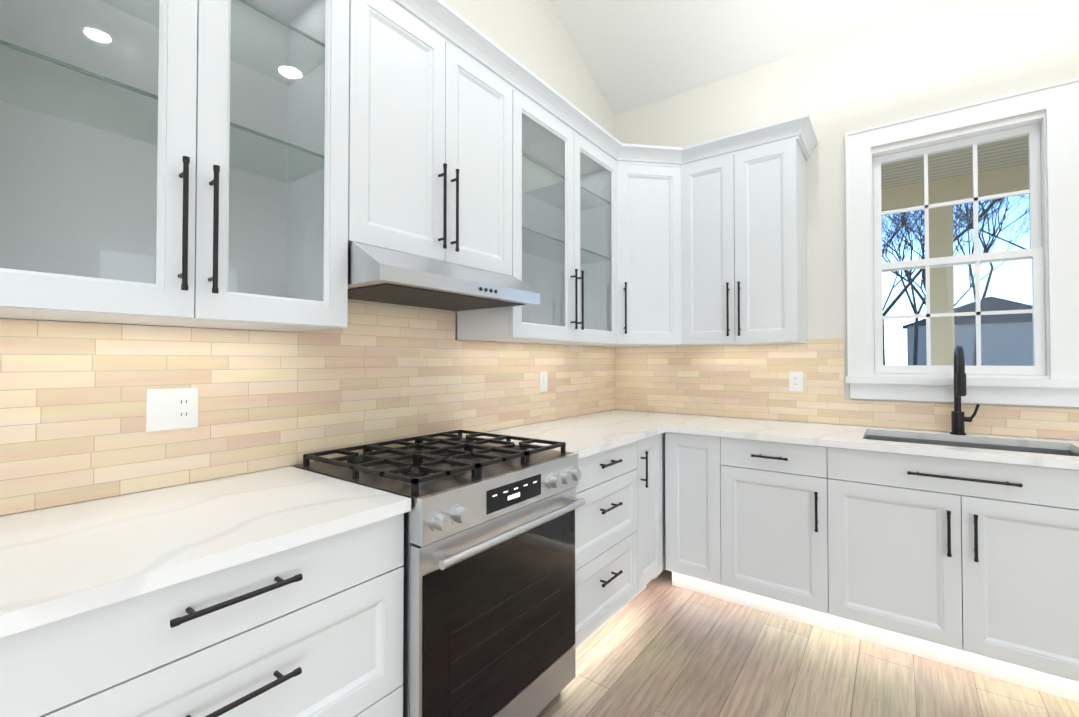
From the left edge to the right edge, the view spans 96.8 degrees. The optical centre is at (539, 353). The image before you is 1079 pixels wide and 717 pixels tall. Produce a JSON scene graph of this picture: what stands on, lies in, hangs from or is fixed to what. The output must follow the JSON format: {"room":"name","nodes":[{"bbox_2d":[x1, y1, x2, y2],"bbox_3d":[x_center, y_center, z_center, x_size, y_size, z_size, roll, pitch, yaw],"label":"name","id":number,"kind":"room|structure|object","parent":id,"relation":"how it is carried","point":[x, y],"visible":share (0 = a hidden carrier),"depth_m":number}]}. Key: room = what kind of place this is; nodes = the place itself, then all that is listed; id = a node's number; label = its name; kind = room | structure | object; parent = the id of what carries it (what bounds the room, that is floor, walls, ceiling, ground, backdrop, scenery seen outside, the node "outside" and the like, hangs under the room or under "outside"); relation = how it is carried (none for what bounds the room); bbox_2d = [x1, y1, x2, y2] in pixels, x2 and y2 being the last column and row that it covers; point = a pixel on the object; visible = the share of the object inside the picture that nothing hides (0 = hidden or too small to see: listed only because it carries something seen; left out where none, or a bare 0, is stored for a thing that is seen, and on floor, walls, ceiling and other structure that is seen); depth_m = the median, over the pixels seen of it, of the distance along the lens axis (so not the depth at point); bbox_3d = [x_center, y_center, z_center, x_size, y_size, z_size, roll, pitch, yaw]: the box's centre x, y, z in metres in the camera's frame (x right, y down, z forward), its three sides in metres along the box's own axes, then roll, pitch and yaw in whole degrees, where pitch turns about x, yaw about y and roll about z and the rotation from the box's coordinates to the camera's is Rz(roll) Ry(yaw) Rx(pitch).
{"room":"kitchen","nodes":[
{"label":"kitchen","id":0,"kind":"room"},
{"bbox_2d":[0,0,614,515],"bbox_3d":[-1.293,-1.666,1.195,0.150,5.910,6.300,-1,-1,37],"label":"wall","id":1,"kind":"structure","parent":0,"point":[532,36],"depth_m":2.82},
{"bbox_2d":[0,300,615,515],"bbox_3d":[-0.468,0.046,2.144,0.009,0.684,3.390,-1,-1,37],"label":"tile backsplash","id":2,"kind":"structure","parent":1,"relation":"attached to","point":[72,412],"depth_m":1.52},
{"bbox_2d":[146,387,197,431],"bbox_3d":[-1.040,0.157,1.360,0.007,0.116,0.121,-1,-1,37],"label":"electrical outlet","id":3,"kind":"object","parent":2,"relation":"attached to","point":[171,408],"visible":1,"depth_m":1.36},
{"bbox_2d":[540,372,547,391],"bbox_3d":[0.025,0.164,2.791,0.009,0.116,0.072,-1,-1,37],"label":"outlet","id":4,"kind":"object","parent":2,"relation":"attached to","point":[543,381],"visible":1,"depth_m":2.79},
{"bbox_2d":[284,0,463,271],"bbox_3d":[-0.580,-0.753,1.720,0.350,0.841,0.438,-1,-1,37],"label":"upper cabinet","id":5,"kind":"object","parent":1,"relation":"attached to","point":[374,114],"depth_m":1.56},
{"bbox_2d":[464,40,515,277],"bbox_3d":[-0.386,-0.749,1.979,0.350,0.841,0.439,-1,-1,37],"label":"upper cabinet","id":6,"kind":"object","parent":1,"relation":"attached to","point":[489,89],"depth_m":1.95},
{"bbox_2d":[348,241,539,311],"bbox_3d":[-0.418,-0.263,1.794,0.492,0.130,0.756,-1,-1,37],"label":"range hood","id":7,"kind":"object","parent":6,"relation":"attached to","point":[382,275],"visible":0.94,"depth_m":1.61},
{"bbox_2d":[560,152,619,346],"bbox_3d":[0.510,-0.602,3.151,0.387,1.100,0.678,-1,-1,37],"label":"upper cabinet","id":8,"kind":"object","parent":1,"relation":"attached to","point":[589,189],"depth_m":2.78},
{"bbox_2d":[549,0,953,115],"bbox_3d":[0.853,-3.159,-0.380,5.500,2.796,6.300,-1,-1,37],"label":"ceiling","id":9,"kind":"structure","parent":0,"point":[634,54],"depth_m":2.88},
{"bbox_2d":[536,570,1078,716],"bbox_3d":[0.853,1.315,-0.447,5.500,0.100,6.300,-1,-1,37],"label":"floor","id":10,"kind":"structure","parent":0,"point":[660,645],"depth_m":1.94},
{"bbox_2d":[0,513,403,716],"bbox_3d":[-0.861,0.848,1.091,0.619,0.880,0.861,-1,-1,37],"label":"base cabinet","id":11,"kind":"object","parent":10,"relation":"on","point":[313,628],"depth_m":0.95},
{"bbox_2d":[0,466,410,637],"bbox_3d":[-0.913,0.389,1.004,0.645,0.032,1.077,-1,-1,37],"label":"countertop","id":12,"kind":"structure","parent":11,"relation":"on","point":[62,562],"depth_m":1.00},
{"bbox_2d":[295,430,585,716],"bbox_3d":[-0.318,0.819,1.703,0.704,0.956,0.756,-1,-1,37],"label":"range","id":13,"kind":"object","parent":10,"relation":"on","point":[489,604],"visible":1,"depth_m":1.48},
{"bbox_2d":[575,438,647,649],"bbox_3d":[0.064,0.867,2.335,0.619,0.880,0.703,-1,-1,37],"label":"base cabinet","id":14,"kind":"object","parent":10,"relation":"on","point":[612,523],"depth_m":2.17},
{"bbox_2d":[462,417,671,458],"bbox_3d":[0.153,0.410,2.427,0.660,0.032,0.947,-1,-1,37],"label":"countertop","id":15,"kind":"structure","parent":14,"relation":"on","point":[584,436],"depth_m":2.42},
{"bbox_2d":[648,432,665,582],"bbox_3d":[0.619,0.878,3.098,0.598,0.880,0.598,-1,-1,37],"label":"base cabinet","id":16,"kind":"object","parent":10,"relation":"on","point":[663,505],"visible":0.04,"depth_m":2.71},
{"bbox_2d":[574,409,1078,469],"bbox_3d":[1.736,0.407,2.244,3.418,0.032,0.645,-1,-1,37],"label":"countertop","id":17,"kind":"structure","parent":16,"relation":"on","point":[792,432],"depth_m":2.29},
{"bbox_2d":[950,346,979,434],"bbox_3d":[2.003,0.176,2.247,0.111,0.428,0.218,-1,-1,37],"label":"faucet","id":18,"kind":"object","parent":17,"relation":"on","point":[958,419],"visible":1,"depth_m":2.30},
{"bbox_2d":[865,435,1078,455],"bbox_3d":[1.891,0.530,2.134,0.782,0.215,0.462,-1,-1,37],"label":"sink","id":19,"kind":"object","parent":17,"relation":"in","point":[986,446],"visible":0.02,"depth_m":2.27},
{"bbox_2d":[665,432,736,603],"bbox_3d":[1.021,0.874,2.786,0.356,0.880,0.619,-1,-1,37],"label":"base cabinet","id":20,"kind":"object","parent":10,"relation":"on","point":[698,468],"depth_m":2.54},
{"bbox_2d":[733,438,856,635],"bbox_3d":[1.308,0.870,2.573,0.590,0.880,0.619,-1,-1,37],"label":"base cabinet","id":21,"kind":"object","parent":10,"relation":"on","point":[795,505],"depth_m":2.27},
{"bbox_2d":[1057,468,1078,675],"bbox_3d":[2.645,0.855,1.578,1.132,0.880,0.619,-1,-1,37],"label":"base cabinet","id":22,"kind":"object","parent":10,"relation":"on","point":[1067,479],"depth_m":1.74},
{"bbox_2d":[614,0,1078,440],"bbox_3d":[2.748,-0.318,2.001,5.350,3.240,0.150,-1,-1,37],"label":"wall","id":23,"kind":"structure","parent":0,"point":[953,54],"depth_m":2.66},
{"bbox_2d":[608,140,687,346],"bbox_3d":[0.759,-0.638,2.967,0.349,1.168,0.678,-1,-1,37],"label":"upper cabinet","id":24,"kind":"object","parent":23,"relation":"attached to","point":[653,179],"depth_m":2.87},
{"bbox_2d":[688,130,751,345],"bbox_3d":[1.071,-0.639,2.917,0.416,1.168,0.386,-1,-1,37],"label":"upper cabinet","id":25,"kind":"object","parent":23,"relation":"attached to","point":[717,167],"depth_m":2.76},
{"bbox_2d":[748,116,807,344],"bbox_3d":[1.306,-0.641,2.765,0.371,1.168,0.349,-1,-1,37],"label":"upper cabinet","id":26,"kind":"object","parent":23,"relation":"attached to","point":[778,152],"depth_m":2.59},
{"bbox_2d":[616,338,1078,439],"bbox_3d":[1.918,0.152,2.511,3.399,0.482,0.009,-1,-1,37],"label":"tile backsplash","id":27,"kind":"structure","parent":23,"relation":"attached to","point":[741,381],"depth_m":2.87},
{"bbox_2d":[789,371,802,391],"bbox_3d":[1.504,0.164,2.809,0.072,0.116,0.007,-1,-1,37],"label":"electrical outlet","id":28,"kind":"object","parent":27,"relation":"attached to","point":[795,381],"visible":1,"depth_m":2.81},
{"bbox_2d":[845,78,1078,406],"bbox_3d":[2.109,-0.492,2.450,0.914,1.470,0.196,-1,-1,37],"label":"window","id":29,"kind":"structure","parent":23,"relation":"in","point":[1050,377],"depth_m":2.36},
{"label":"outside","id":30,"kind":"structure","parent":0,"visible":0},
{"bbox_3d":[44.439,2.333,45.739,100.000,0.150,119.840,-1,-1,37],"label":"ground","id":31,"kind":"structure","parent":30,"visible":0},
{"bbox_2d":[881,164,1028,364],"bbox_3d":[3.861,-0.004,2.947,10.000,3.240,2.695,-1,-1,37],"label":"beam","id":32,"kind":"structure","parent":31,"relation":"on","point":[947,281],"depth_m":4.38},
{"bbox_2d":[881,135,1027,189],"bbox_3d":[3.831,-1.665,2.932,10.000,0.080,2.595,-1,-1,37],"label":"porch ceiling","id":33,"kind":"structure","parent":32,"relation":"on","point":[898,170],"depth_m":4.05},
{"bbox_2d":[882,195,1028,365],"bbox_3d":[22.916,-6.280,30.081,31.708,16.612,34.943,-1,-1,37],"label":"trees","id":34,"kind":"object","parent":31,"relation":"on","point":[967,217],"depth_m":25.23},
{"bbox_2d":[902,296,1032,365],"bbox_3d":[41.660,-1.421,44.648,12.459,7.323,5.400,-1,-1,37],"label":"house","id":35,"kind":"structure","parent":31,"relation":"on","point":[1001,339],"depth_m":42.57}
]}

